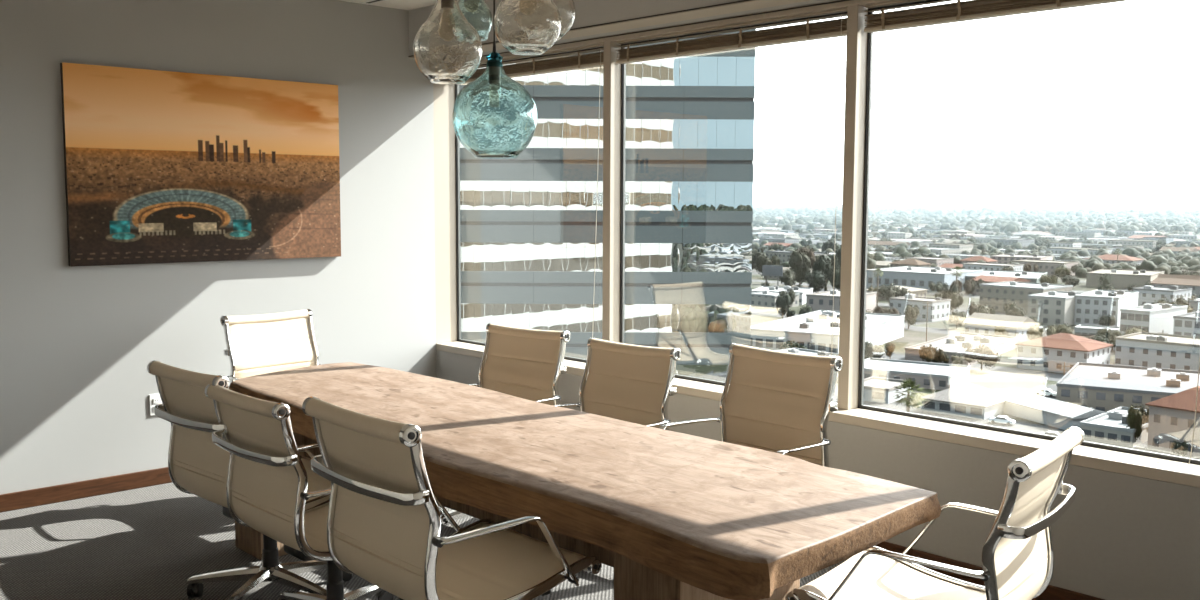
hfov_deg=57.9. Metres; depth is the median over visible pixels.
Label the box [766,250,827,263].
building
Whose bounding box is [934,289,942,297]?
tree
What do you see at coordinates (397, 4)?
ceiling
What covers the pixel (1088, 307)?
building
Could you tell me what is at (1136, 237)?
building
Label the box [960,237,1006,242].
building
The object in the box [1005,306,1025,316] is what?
tree
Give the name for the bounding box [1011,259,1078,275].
building
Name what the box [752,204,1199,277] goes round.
city
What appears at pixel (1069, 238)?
building
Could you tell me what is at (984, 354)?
tree
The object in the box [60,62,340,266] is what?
picture
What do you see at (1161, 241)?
tree
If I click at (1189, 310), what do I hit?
tree
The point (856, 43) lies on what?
window mullion
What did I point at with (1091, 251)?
building
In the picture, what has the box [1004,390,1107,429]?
building
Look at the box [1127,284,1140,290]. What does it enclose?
tree
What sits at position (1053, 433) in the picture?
car
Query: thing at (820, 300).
building
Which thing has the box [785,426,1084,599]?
office chair
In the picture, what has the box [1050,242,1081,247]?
building
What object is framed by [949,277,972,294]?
tree
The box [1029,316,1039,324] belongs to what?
tree
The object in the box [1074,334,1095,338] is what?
building
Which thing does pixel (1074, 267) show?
tree
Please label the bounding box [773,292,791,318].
tree
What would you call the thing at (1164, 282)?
building
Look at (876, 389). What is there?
house
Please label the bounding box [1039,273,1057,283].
tree
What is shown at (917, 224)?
building
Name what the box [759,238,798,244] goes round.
building
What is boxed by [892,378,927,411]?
palm tree
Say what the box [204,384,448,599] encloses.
office chair
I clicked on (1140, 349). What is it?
building
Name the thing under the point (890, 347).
tree
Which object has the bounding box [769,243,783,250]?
tree
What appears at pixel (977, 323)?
building
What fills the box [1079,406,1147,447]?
building
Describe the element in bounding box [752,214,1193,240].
rooftops
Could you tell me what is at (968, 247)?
building
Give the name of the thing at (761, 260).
tree
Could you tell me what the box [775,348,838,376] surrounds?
building
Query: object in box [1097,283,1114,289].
tree
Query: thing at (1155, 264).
tree
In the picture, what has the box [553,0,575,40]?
pendant lamp
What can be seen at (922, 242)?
building
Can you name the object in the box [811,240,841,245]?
building
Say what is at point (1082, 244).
building
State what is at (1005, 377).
ground
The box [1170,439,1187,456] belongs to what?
tree
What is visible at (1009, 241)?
building
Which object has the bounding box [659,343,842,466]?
office chair
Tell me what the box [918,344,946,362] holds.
tree
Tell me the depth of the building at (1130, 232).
1145.01 m
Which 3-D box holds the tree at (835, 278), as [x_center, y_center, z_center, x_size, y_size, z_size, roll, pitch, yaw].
[101.568,-7.637,464.701,9.006,13.743,9.477,-3,6,-28]
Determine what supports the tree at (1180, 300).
on the ground
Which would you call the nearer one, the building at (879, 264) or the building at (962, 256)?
the building at (879, 264)
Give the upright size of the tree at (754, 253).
13.863 m
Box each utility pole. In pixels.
[926,300,932,341]
[1058,362,1070,375]
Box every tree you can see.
[752,250,765,271]
[754,252,781,283]
[759,245,769,252]
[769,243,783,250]
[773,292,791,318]
[779,268,797,285]
[779,340,807,349]
[780,289,796,306]
[785,309,794,317]
[788,248,812,284]
[794,228,802,233]
[797,245,815,267]
[797,305,813,314]
[800,238,811,245]
[804,269,826,292]
[811,251,840,282]
[820,239,836,251]
[829,266,840,289]
[833,244,841,269]
[865,340,885,357]
[868,287,878,295]
[872,306,885,313]
[873,268,883,306]
[876,283,911,305]
[880,236,891,240]
[884,306,898,314]
[884,342,895,357]
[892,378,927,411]
[899,226,908,232]
[903,304,919,328]
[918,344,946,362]
[929,282,946,292]
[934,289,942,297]
[941,283,959,298]
[943,352,963,364]
[947,291,964,311]
[947,310,966,328]
[949,231,964,239]
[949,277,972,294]
[951,266,962,285]
[962,276,984,294]
[963,344,999,370]
[967,237,975,242]
[967,302,982,315]
[975,303,996,313]
[994,325,1006,335]
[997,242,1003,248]
[1001,266,1013,270]
[1003,301,1018,313]
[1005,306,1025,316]
[1023,262,1038,271]
[1026,321,1056,339]
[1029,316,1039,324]
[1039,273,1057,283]
[1041,238,1051,243]
[1052,323,1075,334]
[1054,266,1070,277]
[1061,275,1081,286]
[1071,264,1083,272]
[1082,244,1096,247]
[1092,332,1112,343]
[1095,327,1110,337]
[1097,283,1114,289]
[1098,273,1111,289]
[1098,313,1116,325]
[1104,330,1122,349]
[1115,249,1122,262]
[1116,232,1128,237]
[1123,324,1147,334]
[1126,404,1144,441]
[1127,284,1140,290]
[1128,263,1183,269]
[1140,404,1148,423]
[1153,297,1177,304]
[1155,238,1165,244]
[1155,244,1165,251]
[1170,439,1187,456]
[1175,295,1197,305]
[1176,303,1193,312]
[1181,269,1199,274]
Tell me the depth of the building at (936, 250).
756.25 m
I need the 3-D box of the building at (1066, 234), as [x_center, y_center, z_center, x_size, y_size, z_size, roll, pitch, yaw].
[477.185,-62.304,1082.248,15.463,10.600,38.134,-5,7,-43]
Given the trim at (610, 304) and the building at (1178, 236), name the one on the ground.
the building at (1178, 236)
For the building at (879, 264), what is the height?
6.068 m
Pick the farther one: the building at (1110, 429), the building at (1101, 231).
the building at (1101, 231)
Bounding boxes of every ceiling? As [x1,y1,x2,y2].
[339,0,436,9]
[408,0,836,55]
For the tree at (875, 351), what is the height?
6.783 m
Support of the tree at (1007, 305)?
on the ground
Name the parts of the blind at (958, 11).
rail, pull cord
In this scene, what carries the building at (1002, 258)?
on the ground
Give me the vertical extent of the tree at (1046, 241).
10.925 m
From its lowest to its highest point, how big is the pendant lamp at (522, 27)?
0.690 m
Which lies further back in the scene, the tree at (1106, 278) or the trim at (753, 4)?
the tree at (1106, 278)
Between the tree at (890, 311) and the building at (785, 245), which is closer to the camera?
the tree at (890, 311)
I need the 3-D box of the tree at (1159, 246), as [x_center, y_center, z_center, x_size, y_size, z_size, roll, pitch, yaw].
[416.133,-36.626,804.511,8.113,10.504,8.484,-1,6,-15]
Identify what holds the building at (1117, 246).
on the ground
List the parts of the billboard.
panel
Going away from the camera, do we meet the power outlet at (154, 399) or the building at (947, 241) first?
the power outlet at (154, 399)
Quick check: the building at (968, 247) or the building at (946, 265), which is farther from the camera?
the building at (968, 247)
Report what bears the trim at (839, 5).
attached to the ceiling at (588, 12)
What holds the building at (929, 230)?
on the ground
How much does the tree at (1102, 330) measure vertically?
5.217 m
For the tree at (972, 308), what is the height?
7.977 m
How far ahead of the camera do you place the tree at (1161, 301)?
373.28 m
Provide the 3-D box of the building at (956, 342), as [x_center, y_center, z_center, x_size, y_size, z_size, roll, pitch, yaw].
[98.670,12.708,294.331,16.685,4.821,42.300,4,7,37]
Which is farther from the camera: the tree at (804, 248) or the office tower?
the tree at (804, 248)
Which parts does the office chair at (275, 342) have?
rail, armrest, rail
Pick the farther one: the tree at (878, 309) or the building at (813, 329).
the tree at (878, 309)
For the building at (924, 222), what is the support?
on the ground
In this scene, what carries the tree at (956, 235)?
on the ground
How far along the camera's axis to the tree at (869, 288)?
445.77 m
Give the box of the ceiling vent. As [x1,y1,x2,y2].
[360,0,386,4]
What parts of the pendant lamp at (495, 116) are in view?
cord, lamp shade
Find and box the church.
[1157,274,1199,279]
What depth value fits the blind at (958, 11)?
4.40 m
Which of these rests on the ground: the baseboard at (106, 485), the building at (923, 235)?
the building at (923, 235)
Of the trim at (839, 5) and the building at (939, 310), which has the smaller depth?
the trim at (839, 5)
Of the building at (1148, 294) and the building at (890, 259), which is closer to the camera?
the building at (1148, 294)
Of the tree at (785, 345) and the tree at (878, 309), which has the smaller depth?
the tree at (785, 345)
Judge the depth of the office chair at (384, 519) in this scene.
2.93 m
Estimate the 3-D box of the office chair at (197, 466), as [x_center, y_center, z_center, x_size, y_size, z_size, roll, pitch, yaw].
[-1.264,0.691,4.170,0.644,0.937,0.685,5,7,42]
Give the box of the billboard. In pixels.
[761,265,782,285]
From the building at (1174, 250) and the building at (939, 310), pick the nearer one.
the building at (939, 310)
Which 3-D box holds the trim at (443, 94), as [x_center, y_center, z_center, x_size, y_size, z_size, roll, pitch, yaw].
[-1.041,-0.632,7.089,0.192,1.816,0.140,-5,7,-43]
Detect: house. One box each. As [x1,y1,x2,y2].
[863,377,910,403]
[921,383,1006,419]
[1145,386,1199,459]
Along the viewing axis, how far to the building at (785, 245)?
833.83 m
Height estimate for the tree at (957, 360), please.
4.562 m
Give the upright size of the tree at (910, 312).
8.458 m
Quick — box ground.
[751,203,1196,450]
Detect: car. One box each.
[989,415,1015,425]
[1034,389,1056,396]
[1039,431,1060,435]
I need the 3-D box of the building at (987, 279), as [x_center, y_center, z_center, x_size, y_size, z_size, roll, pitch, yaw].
[177.497,-6.323,482.110,19.971,8.406,18.778,-4,7,-40]
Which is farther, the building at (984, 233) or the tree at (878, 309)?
the building at (984, 233)
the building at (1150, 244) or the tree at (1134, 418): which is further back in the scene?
the building at (1150, 244)
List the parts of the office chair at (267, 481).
rail, leg, armrest, armrest, rail, leg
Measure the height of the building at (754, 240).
7.844 m
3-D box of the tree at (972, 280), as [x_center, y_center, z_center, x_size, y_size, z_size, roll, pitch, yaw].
[163.182,-6.153,475.303,9.658,8.987,9.554,4,7,38]
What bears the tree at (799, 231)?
on the ground
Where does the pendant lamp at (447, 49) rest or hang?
hanging from the ceiling at (397, 4)
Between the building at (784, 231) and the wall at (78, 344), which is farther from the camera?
the building at (784, 231)
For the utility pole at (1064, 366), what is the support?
on the ground
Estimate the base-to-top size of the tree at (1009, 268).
9.435 m
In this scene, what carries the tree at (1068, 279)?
on the ground
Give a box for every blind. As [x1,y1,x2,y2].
[454,44,603,336]
[616,8,846,356]
[864,0,1199,465]
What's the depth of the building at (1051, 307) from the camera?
361.70 m
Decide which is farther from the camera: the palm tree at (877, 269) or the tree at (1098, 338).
the palm tree at (877, 269)
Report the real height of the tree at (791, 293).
8.854 m
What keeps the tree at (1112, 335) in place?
on the ground
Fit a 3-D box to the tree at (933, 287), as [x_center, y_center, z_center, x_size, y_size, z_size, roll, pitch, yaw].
[149.135,-5.267,476.871,8.317,6.619,8.408,0,5,1]
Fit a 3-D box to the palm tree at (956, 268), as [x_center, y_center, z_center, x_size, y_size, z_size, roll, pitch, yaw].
[145.775,-6.516,443.419,5.765,15.349,6.105,2,6,16]
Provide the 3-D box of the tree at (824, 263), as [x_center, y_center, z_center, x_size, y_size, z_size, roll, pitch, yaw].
[104.052,-13.649,499.440,11.765,19.757,14.118,5,7,43]
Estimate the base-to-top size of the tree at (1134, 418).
7.621 m
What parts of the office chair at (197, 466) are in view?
leg, rail, leg, rail, leg, leg, armrest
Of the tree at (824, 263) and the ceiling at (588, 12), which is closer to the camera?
the ceiling at (588, 12)
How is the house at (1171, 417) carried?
on the ground
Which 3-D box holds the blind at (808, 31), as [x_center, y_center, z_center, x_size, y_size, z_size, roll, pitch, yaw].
[0.600,-0.504,5.396,0.061,1.680,1.471,-5,7,-43]
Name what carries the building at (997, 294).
on the ground
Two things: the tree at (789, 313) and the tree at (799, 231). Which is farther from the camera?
the tree at (799, 231)
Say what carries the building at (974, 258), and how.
on the ground
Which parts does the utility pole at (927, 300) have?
post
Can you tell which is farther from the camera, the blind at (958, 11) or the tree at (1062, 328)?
the tree at (1062, 328)
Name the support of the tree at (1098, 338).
on the ground
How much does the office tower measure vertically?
77.253 m
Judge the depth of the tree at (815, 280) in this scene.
466.94 m
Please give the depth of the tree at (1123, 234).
1119.86 m
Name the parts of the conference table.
leg, leg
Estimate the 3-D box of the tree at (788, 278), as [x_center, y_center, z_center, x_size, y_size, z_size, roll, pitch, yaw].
[84.714,-9.082,488.758,10.140,11.876,12.168,-1,5,-11]
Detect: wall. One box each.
[0,0,435,494]
[436,350,1199,599]
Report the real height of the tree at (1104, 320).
6.554 m
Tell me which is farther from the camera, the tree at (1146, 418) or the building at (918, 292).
the building at (918, 292)
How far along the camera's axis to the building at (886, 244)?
859.25 m
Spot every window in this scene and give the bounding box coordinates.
[455,47,603,362]
[620,12,846,404]
[858,0,1199,464]
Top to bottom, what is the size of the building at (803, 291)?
6.666 m
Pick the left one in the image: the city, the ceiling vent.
the ceiling vent
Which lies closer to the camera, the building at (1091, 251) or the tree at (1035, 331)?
the tree at (1035, 331)
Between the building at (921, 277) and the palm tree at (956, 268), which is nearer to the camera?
the palm tree at (956, 268)
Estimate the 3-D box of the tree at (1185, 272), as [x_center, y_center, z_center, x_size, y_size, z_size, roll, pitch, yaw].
[299.801,-11.780,545.233,13.157,8.187,13.300,2,6,19]
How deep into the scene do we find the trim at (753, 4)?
5.25 m
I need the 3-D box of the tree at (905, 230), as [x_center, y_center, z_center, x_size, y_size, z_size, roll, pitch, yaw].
[331.808,-73.847,1183.506,9.979,13.688,10.501,5,7,40]
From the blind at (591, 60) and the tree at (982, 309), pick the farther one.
the tree at (982, 309)
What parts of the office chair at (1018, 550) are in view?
armrest, rail, armrest, rail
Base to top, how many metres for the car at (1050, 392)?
1.450 m
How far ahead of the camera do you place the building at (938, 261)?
631.64 m
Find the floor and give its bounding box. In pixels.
[0,482,850,599]
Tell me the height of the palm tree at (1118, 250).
15.656 m
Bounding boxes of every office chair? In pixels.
[147,360,352,599]
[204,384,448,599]
[220,309,320,382]
[302,397,601,599]
[448,323,569,519]
[553,337,680,429]
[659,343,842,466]
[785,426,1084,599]
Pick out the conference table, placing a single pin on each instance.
(675, 515)
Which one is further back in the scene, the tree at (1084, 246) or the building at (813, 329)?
the tree at (1084, 246)
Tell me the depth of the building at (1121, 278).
519.20 m
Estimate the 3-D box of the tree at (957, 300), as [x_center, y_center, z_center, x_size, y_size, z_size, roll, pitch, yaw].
[127.957,1.087,392.088,6.580,9.779,7.896,-5,7,-44]
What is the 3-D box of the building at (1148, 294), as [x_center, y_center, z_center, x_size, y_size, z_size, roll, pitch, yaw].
[203.517,0.434,392.852,16.166,11.757,14.114,-4,7,-40]
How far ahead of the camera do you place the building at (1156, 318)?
310.06 m
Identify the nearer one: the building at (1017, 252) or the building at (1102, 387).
the building at (1102, 387)
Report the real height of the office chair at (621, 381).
0.914 m
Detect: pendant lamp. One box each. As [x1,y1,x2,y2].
[413,0,481,84]
[453,0,536,158]
[458,0,491,40]
[494,0,560,55]
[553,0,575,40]
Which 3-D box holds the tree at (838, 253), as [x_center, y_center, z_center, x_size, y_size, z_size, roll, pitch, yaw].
[116.639,-16.627,523.777,9.373,21.374,9.864,-1,5,-14]
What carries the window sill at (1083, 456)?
on the wall at (1121, 536)
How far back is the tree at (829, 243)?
720.04 m
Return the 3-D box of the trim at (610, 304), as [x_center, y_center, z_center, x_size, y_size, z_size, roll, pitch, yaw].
[0.072,-0.508,5.973,0.104,1.786,0.058,-5,7,-43]
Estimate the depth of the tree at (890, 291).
422.88 m
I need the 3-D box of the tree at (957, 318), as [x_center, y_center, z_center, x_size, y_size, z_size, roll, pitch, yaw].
[115.602,6.272,351.314,5.701,6.698,6.842,3,6,27]
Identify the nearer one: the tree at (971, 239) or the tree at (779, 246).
the tree at (779, 246)
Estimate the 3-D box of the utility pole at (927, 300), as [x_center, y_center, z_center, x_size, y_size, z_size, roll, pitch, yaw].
[89.509,7.168,297.063,2.600,14.273,0.340,3,6,24]
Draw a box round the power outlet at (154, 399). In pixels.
[149,394,162,415]
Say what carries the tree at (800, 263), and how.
on the ground
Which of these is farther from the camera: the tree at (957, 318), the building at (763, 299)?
the building at (763, 299)
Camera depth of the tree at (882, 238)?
914.67 m
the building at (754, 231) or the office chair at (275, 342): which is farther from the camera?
the building at (754, 231)
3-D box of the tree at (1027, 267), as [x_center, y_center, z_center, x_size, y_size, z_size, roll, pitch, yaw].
[236.660,-17.108,598.603,9.377,8.392,9.479,-4,7,-35]
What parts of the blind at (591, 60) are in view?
rail, pull cord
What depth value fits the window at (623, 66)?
5.93 m
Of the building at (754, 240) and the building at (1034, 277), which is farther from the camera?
the building at (754, 240)
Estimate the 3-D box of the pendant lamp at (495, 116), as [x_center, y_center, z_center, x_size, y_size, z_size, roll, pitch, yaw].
[-0.371,-1.010,3.801,0.304,1.018,0.304,-5,7,-43]
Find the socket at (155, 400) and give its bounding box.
[153,398,159,402]
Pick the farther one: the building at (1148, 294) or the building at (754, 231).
the building at (754, 231)
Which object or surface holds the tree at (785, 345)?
on the ground
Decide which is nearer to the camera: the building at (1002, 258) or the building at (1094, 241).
the building at (1002, 258)
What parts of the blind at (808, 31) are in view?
rail, pull cord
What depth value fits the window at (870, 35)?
4.80 m
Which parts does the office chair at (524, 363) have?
leg, rail, armrest, rail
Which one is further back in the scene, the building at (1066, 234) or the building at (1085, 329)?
the building at (1066, 234)
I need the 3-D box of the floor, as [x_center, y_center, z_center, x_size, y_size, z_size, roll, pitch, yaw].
[-0.629,1.316,3.196,4.750,0.120,6.350,-5,7,-43]
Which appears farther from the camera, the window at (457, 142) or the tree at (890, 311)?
the tree at (890, 311)
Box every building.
[750,310,904,353]
[751,285,812,304]
[751,290,799,308]
[752,239,818,243]
[753,230,779,232]
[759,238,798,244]
[764,242,792,248]
[764,267,813,280]
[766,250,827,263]
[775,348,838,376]
[780,230,803,232]
[798,234,832,240]
[806,289,876,312]
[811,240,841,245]
[864,358,970,389]
[866,266,983,292]
[866,285,927,300]
[868,238,939,241]
[868,241,910,247]
[869,251,911,256]
[876,261,891,268]
[884,256,899,261]
[889,259,931,266]
[889,294,950,321]
[894,240,933,245]
[902,223,927,226]
[905,257,953,266]
[905,332,1017,365]
[908,237,944,239]
[916,247,960,253]
[917,229,949,232]
[921,234,939,237]
[924,222,959,223]
[929,243,973,251]
[939,263,962,267]
[940,254,989,258]
[941,240,969,242]
[959,256,996,263]
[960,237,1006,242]
[962,262,1023,270]
[963,312,1037,338]
[965,270,1046,282]
[970,275,1029,294]
[979,232,1004,234]
[979,281,1072,314]
[986,235,1019,237]
[990,254,1052,262]
[994,238,1034,247]
[999,249,1046,252]
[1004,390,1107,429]
[1005,232,1054,235]
[1010,252,1063,254]
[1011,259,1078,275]
[1015,333,1112,373]
[1027,291,1090,325]
[1047,247,1112,254]
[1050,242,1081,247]
[1054,255,1089,259]
[1056,232,1100,237]
[1056,362,1199,411]
[1065,237,1133,239]
[1070,240,1105,243]
[1074,289,1138,326]
[1074,324,1119,334]
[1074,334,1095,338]
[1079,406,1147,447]
[1081,243,1118,247]
[1082,229,1114,234]
[1085,254,1144,263]
[1086,269,1164,288]
[1099,236,1126,237]
[1106,248,1125,251]
[1108,239,1158,249]
[1112,245,1143,247]
[1115,332,1199,370]
[1117,230,1140,235]
[1120,303,1187,334]
[1128,235,1166,239]
[1133,285,1192,305]
[1143,237,1173,243]
[1150,278,1199,298]
[1158,247,1198,253]
[1169,234,1199,240]
[1173,311,1199,336]
[1176,241,1199,246]
[1189,298,1199,311]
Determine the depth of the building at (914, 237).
986.70 m
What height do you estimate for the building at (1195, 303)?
9.339 m
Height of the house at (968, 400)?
6.100 m
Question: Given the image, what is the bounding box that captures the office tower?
[454,29,755,381]
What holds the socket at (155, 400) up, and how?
attached to the power outlet at (154, 399)
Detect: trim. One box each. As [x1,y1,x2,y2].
[409,0,811,57]
[433,83,456,342]
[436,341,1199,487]
[481,0,898,61]
[602,41,620,342]
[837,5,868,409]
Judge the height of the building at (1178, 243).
10.600 m
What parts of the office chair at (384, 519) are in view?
rail, armrest, rail, armrest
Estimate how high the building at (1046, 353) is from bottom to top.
9.392 m
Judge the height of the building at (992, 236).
8.100 m
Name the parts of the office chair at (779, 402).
armrest, rail, armrest, rail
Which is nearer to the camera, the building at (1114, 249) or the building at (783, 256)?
the building at (783, 256)
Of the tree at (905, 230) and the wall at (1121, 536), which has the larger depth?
the tree at (905, 230)
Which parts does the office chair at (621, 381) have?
armrest, rail, armrest, rail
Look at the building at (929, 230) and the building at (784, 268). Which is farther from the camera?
the building at (929, 230)
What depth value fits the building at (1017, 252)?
752.75 m
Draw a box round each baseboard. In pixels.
[0,467,171,511]
[875,541,1104,599]
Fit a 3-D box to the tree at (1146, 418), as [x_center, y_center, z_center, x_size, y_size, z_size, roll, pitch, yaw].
[94.888,21.413,189.007,2.078,6.560,1.974,0,5,0]
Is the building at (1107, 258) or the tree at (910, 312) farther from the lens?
the building at (1107, 258)
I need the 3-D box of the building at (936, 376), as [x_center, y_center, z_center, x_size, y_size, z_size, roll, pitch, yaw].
[71.106,17.183,250.349,23.842,3.873,17.300,4,6,32]
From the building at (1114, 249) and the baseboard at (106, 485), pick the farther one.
the building at (1114, 249)
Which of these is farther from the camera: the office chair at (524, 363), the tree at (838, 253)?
the tree at (838, 253)
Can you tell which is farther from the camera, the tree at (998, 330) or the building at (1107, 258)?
the building at (1107, 258)
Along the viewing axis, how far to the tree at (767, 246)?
785.61 m
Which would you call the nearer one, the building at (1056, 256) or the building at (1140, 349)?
the building at (1140, 349)
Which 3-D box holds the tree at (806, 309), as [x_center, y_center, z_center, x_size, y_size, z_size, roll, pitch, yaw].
[66.726,5.412,352.392,5.189,7.945,4.963,3,6,29]
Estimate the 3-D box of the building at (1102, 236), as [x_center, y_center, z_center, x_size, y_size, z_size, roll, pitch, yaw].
[486.490,-56.009,1028.687,22.840,8.100,17.800,-5,7,-43]
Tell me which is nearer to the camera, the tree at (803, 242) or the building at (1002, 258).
the building at (1002, 258)
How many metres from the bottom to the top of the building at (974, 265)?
7.600 m
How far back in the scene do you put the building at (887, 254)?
762.74 m
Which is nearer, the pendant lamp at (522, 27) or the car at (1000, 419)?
the pendant lamp at (522, 27)
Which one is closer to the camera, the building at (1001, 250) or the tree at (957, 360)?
the tree at (957, 360)
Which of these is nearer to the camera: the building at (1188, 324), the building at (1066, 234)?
the building at (1188, 324)
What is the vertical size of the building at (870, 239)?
7.304 m
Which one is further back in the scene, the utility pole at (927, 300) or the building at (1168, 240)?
the building at (1168, 240)
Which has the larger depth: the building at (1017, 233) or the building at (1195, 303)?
the building at (1017, 233)
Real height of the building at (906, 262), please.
9.364 m
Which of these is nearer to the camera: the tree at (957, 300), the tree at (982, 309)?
the tree at (982, 309)
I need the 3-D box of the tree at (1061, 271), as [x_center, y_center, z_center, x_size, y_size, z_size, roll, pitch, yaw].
[243.978,-14.203,570.714,9.072,7.830,7.914,-3,6,-34]
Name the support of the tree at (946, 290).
on the ground
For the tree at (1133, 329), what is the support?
on the ground
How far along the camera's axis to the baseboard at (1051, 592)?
4.39 m
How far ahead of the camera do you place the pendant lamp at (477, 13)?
3.92 m
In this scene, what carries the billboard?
on the ground
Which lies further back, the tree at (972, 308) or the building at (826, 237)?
the building at (826, 237)
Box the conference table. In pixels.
[229,362,941,599]
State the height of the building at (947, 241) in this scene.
9.075 m
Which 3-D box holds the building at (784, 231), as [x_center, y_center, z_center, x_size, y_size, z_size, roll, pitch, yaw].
[203.674,-72.705,1195.530,29.268,8.100,30.352,-5,7,-43]

